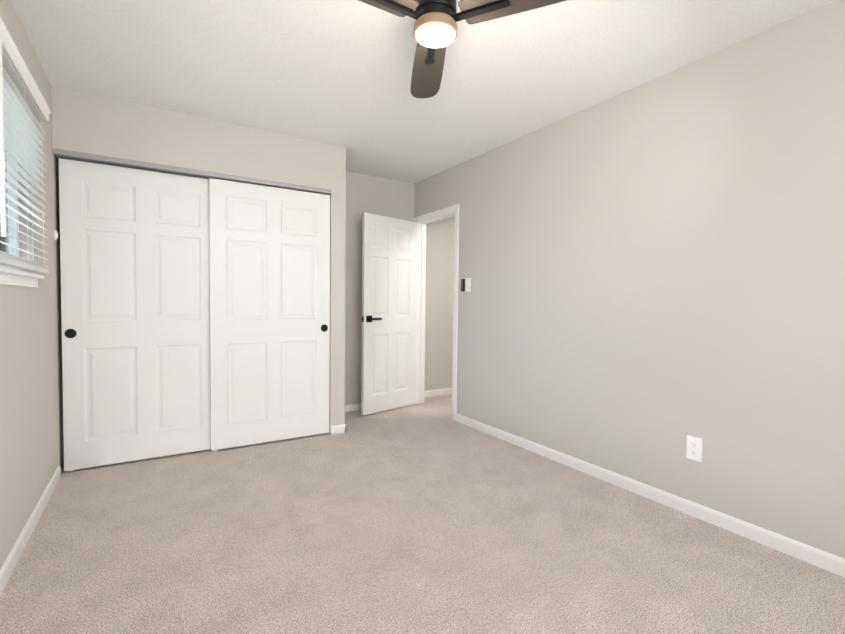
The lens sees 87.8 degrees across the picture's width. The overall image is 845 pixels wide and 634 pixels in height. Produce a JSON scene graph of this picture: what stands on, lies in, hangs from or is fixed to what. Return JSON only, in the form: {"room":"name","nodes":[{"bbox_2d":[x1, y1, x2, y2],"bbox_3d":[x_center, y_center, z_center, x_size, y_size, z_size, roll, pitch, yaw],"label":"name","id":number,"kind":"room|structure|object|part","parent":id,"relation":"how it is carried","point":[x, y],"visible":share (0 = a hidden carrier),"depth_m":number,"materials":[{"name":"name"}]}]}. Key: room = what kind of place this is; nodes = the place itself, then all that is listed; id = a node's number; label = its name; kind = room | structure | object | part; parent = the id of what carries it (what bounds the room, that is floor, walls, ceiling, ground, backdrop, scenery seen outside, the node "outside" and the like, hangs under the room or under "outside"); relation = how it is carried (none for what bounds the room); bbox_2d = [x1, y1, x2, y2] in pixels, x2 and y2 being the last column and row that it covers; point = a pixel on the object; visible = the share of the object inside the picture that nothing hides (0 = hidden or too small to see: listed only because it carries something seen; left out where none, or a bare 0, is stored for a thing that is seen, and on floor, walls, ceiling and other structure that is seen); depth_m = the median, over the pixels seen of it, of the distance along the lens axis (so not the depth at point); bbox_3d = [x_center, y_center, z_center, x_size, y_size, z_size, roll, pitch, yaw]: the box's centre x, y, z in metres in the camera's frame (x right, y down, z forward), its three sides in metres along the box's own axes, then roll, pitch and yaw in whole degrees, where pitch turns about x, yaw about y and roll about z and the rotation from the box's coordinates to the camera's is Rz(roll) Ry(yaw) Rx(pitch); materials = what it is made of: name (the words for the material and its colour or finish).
{"room":"empty bedroom","nodes":[
{"label":"empty bedroom","id":0,"kind":"room"},
{"bbox_2d":[0,0,68,569],"bbox_3d":[-1.405,-0.137,1.145,0.150,2.470,5.750,-1,2,-32],"label":"wall","id":1,"kind":"structure","parent":0,"point":[31,427],"depth_m":2.25,"materials":[{"name":"grey paint"}]},
{"bbox_2d":[0,266,43,287],"bbox_3d":[-1.657,-0.162,1.677,0.091,0.067,1.480,-1,2,-32],"label":"window sill","id":2,"kind":"structure","parent":1,"relation":"attached to","point":[12,276],"depth_m":1.94,"materials":[{"name":"white paint"}]},
{"bbox_2d":[0,16,50,273],"bbox_3d":[-1.661,-0.619,1.655,0.190,0.891,1.494,-1,2,-32],"label":"window","id":3,"kind":"structure","parent":1,"relation":"in","point":[24,108],"depth_m":1.93,"materials":[{"name":"white plastic"}]},
{"bbox_3d":[-1.717,-0.577,1.622,0.060,0.810,1.420,-1,2,-32],"label":"frame","id":4,"kind":"part","parent":3,"relation":"part of","materials":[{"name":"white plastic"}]},
{"bbox_2d":[0,466,60,595],"bbox_3d":[-1.126,1.074,0.868,0.012,0.075,4.600,-1,2,-32],"label":"baseboard","id":5,"kind":"structure","parent":1,"relation":"attached to","point":[13,557],"depth_m":2.06,"materials":[{"name":"white paint"}]},
{"bbox_2d":[54,230,57,239],"bbox_3d":[-2.331,-0.520,2.792,0.016,0.060,0.038,-1,2,-32],"label":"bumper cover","id":6,"kind":"object","parent":1,"relation":"attached to","point":[55,235],"visible":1,"depth_m":2.78,"materials":[{"name":"white plastic"}]},
{"bbox_2d":[51,86,345,434],"bbox_3d":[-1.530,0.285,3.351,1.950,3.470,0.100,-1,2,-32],"label":"wall","id":7,"kind":"structure","parent":0,"point":[92,124],"depth_m":3.25,"materials":[{"name":"grey paint"}]},
{"bbox_2d":[59,158,209,471],"bbox_3d":[-1.953,-0.001,3.097,0.925,2.041,0.040,-1,2,-32],"label":"closet door","id":8,"kind":"structure","parent":7,"relation":"in","point":[135,285],"depth_m":3.04,"materials":[{"name":"white paint"}]},
{"bbox_2d":[53,148,330,194],"bbox_3d":[-1.569,-1.051,3.266,1.818,0.033,0.099,-1,2,-32],"label":"rail","id":9,"kind":"object","parent":7,"relation":"attached to","point":[88,157],"visible":0.94,"depth_m":3.12,"materials":[{"name":"silver metal"}]},
{"bbox_2d":[209,178,329,450],"bbox_3d":[-1.193,-0.007,3.518,0.925,2.041,0.040,-1,2,-32],"label":"closet door","id":10,"kind":"structure","parent":7,"relation":"in","point":[269,265],"depth_m":3.48,"materials":[{"name":"white paint"}]},
{"bbox_2d":[331,424,345,433],"bbox_3d":[-0.846,0.963,4.120,0.012,0.075,0.662,-1,2,-32],"label":"baseboard","id":11,"kind":"structure","parent":7,"relation":"attached to","point":[341,428],"depth_m":3.81,"materials":[{"name":"white paint"}]},
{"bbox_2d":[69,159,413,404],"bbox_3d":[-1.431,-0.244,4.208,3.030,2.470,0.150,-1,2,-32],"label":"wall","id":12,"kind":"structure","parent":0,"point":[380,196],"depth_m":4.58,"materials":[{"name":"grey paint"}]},
{"bbox_2d":[345,403,360,411],"bbox_3d":[-0.573,0.946,4.694,1.080,0.075,0.012,-1,2,-32],"label":"baseboard","id":13,"kind":"structure","parent":12,"relation":"attached to","point":[357,406],"depth_m":4.59,"materials":[{"name":"white paint"}]},
{"bbox_2d":[0,394,844,633],"bbox_3d":[0.430,1.128,2.334,4.500,0.100,5.750,-1,2,-32],"label":"floor","id":14,"kind":"structure","parent":0,"point":[429,515],"depth_m":2.02,"materials":[{"name":"carpet"}]},
{"bbox_2d":[11,0,833,183],"bbox_3d":[0.459,-1.441,2.244,4.500,0.100,5.750,-1,2,-32],"label":"ceiling","id":15,"kind":"structure","parent":0,"point":[337,72],"depth_m":2.41,"materials":[{"name":"white paint"}]},
{"bbox_2d":[358,0,566,97],"bbox_3d":[-0.069,-1.247,1.693,1.046,0.260,1.169,-1,2,-32],"label":"ceiling fan","id":16,"kind":"object","parent":15,"relation":"hanging from","point":[435,30],"visible":1,"depth_m":1.70,"materials":[{"name":"black metal"}]},
{"bbox_2d":[424,216,454,390],"bbox_3d":[0.367,-0.271,5.549,1.200,2.470,0.120,-1,2,-32],"label":"wall","id":17,"kind":"structure","parent":0,"point":[439,299],"depth_m":5.39,"materials":[{"name":"grey paint"}]},
{"bbox_2d":[424,388,451,396],"bbox_3d":[0.311,0.928,5.488,1.020,0.075,0.012,-1,2,-32],"label":"baseboard","id":18,"kind":"structure","parent":17,"relation":"attached to","point":[436,392],"depth_m":5.40,"materials":[{"name":"white paint"}]},
{"bbox_2d":[414,0,844,558],"bbox_3d":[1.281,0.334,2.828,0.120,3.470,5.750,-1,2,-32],"label":"wall","id":19,"kind":"structure","parent":0,"point":[654,270],"depth_m":2.42,"materials":[{"name":"grey paint"}]},
{"bbox_2d":[413,204,458,420],"bbox_3d":[0.166,-0.051,4.622,0.148,2.090,0.860,-1,2,-32],"label":"door frame","id":20,"kind":"structure","parent":19,"relation":"attached to","point":[422,221],"depth_m":4.90,"materials":[{"name":"white paint"}]},
{"bbox_2d":[361,212,416,414],"bbox_3d":[-0.335,-0.029,4.618,0.145,2.012,0.755,3,3,44],"label":"entry door","id":21,"kind":"structure","parent":20,"relation":"attached to","point":[389,298],"depth_m":4.57,"materials":[{"name":"white paint"}]},
{"bbox_2d":[461,279,464,291],"bbox_3d":[0.379,-0.300,4.141,0.020,0.120,0.042,-1,2,-32],"label":"remote","id":22,"kind":"object","parent":19,"relation":"attached to","point":[462,285],"visible":1,"depth_m":4.13,"materials":[{"name":"black plastic"}]},
{"bbox_2d":[465,278,470,291],"bbox_3d":[0.421,-0.299,4.082,0.011,0.127,0.080,-1,2,-32],"label":"light switch","id":23,"kind":"object","parent":19,"relation":"attached to","point":[467,284],"visible":1,"depth_m":4.08,"materials":[{"name":"white plastic"}]},
{"bbox_2d":[455,413,844,576],"bbox_3d":[1.488,1.050,2.380,0.012,0.075,4.420,-1,2,-32],"label":"baseboard","id":24,"kind":"structure","parent":19,"relation":"attached to","point":[827,561],"depth_m":2.42,"materials":[{"name":"white paint"}]},
{"bbox_2d":[686,435,702,461],"bbox_3d":[1.480,0.717,2.391,0.008,0.127,0.080,-1,2,-32],"label":"electrical outlet","id":25,"kind":"object","parent":19,"relation":"attached to","point":[694,448],"visible":1,"depth_m":2.39,"materials":[{"name":"white plastic"}]}
]}

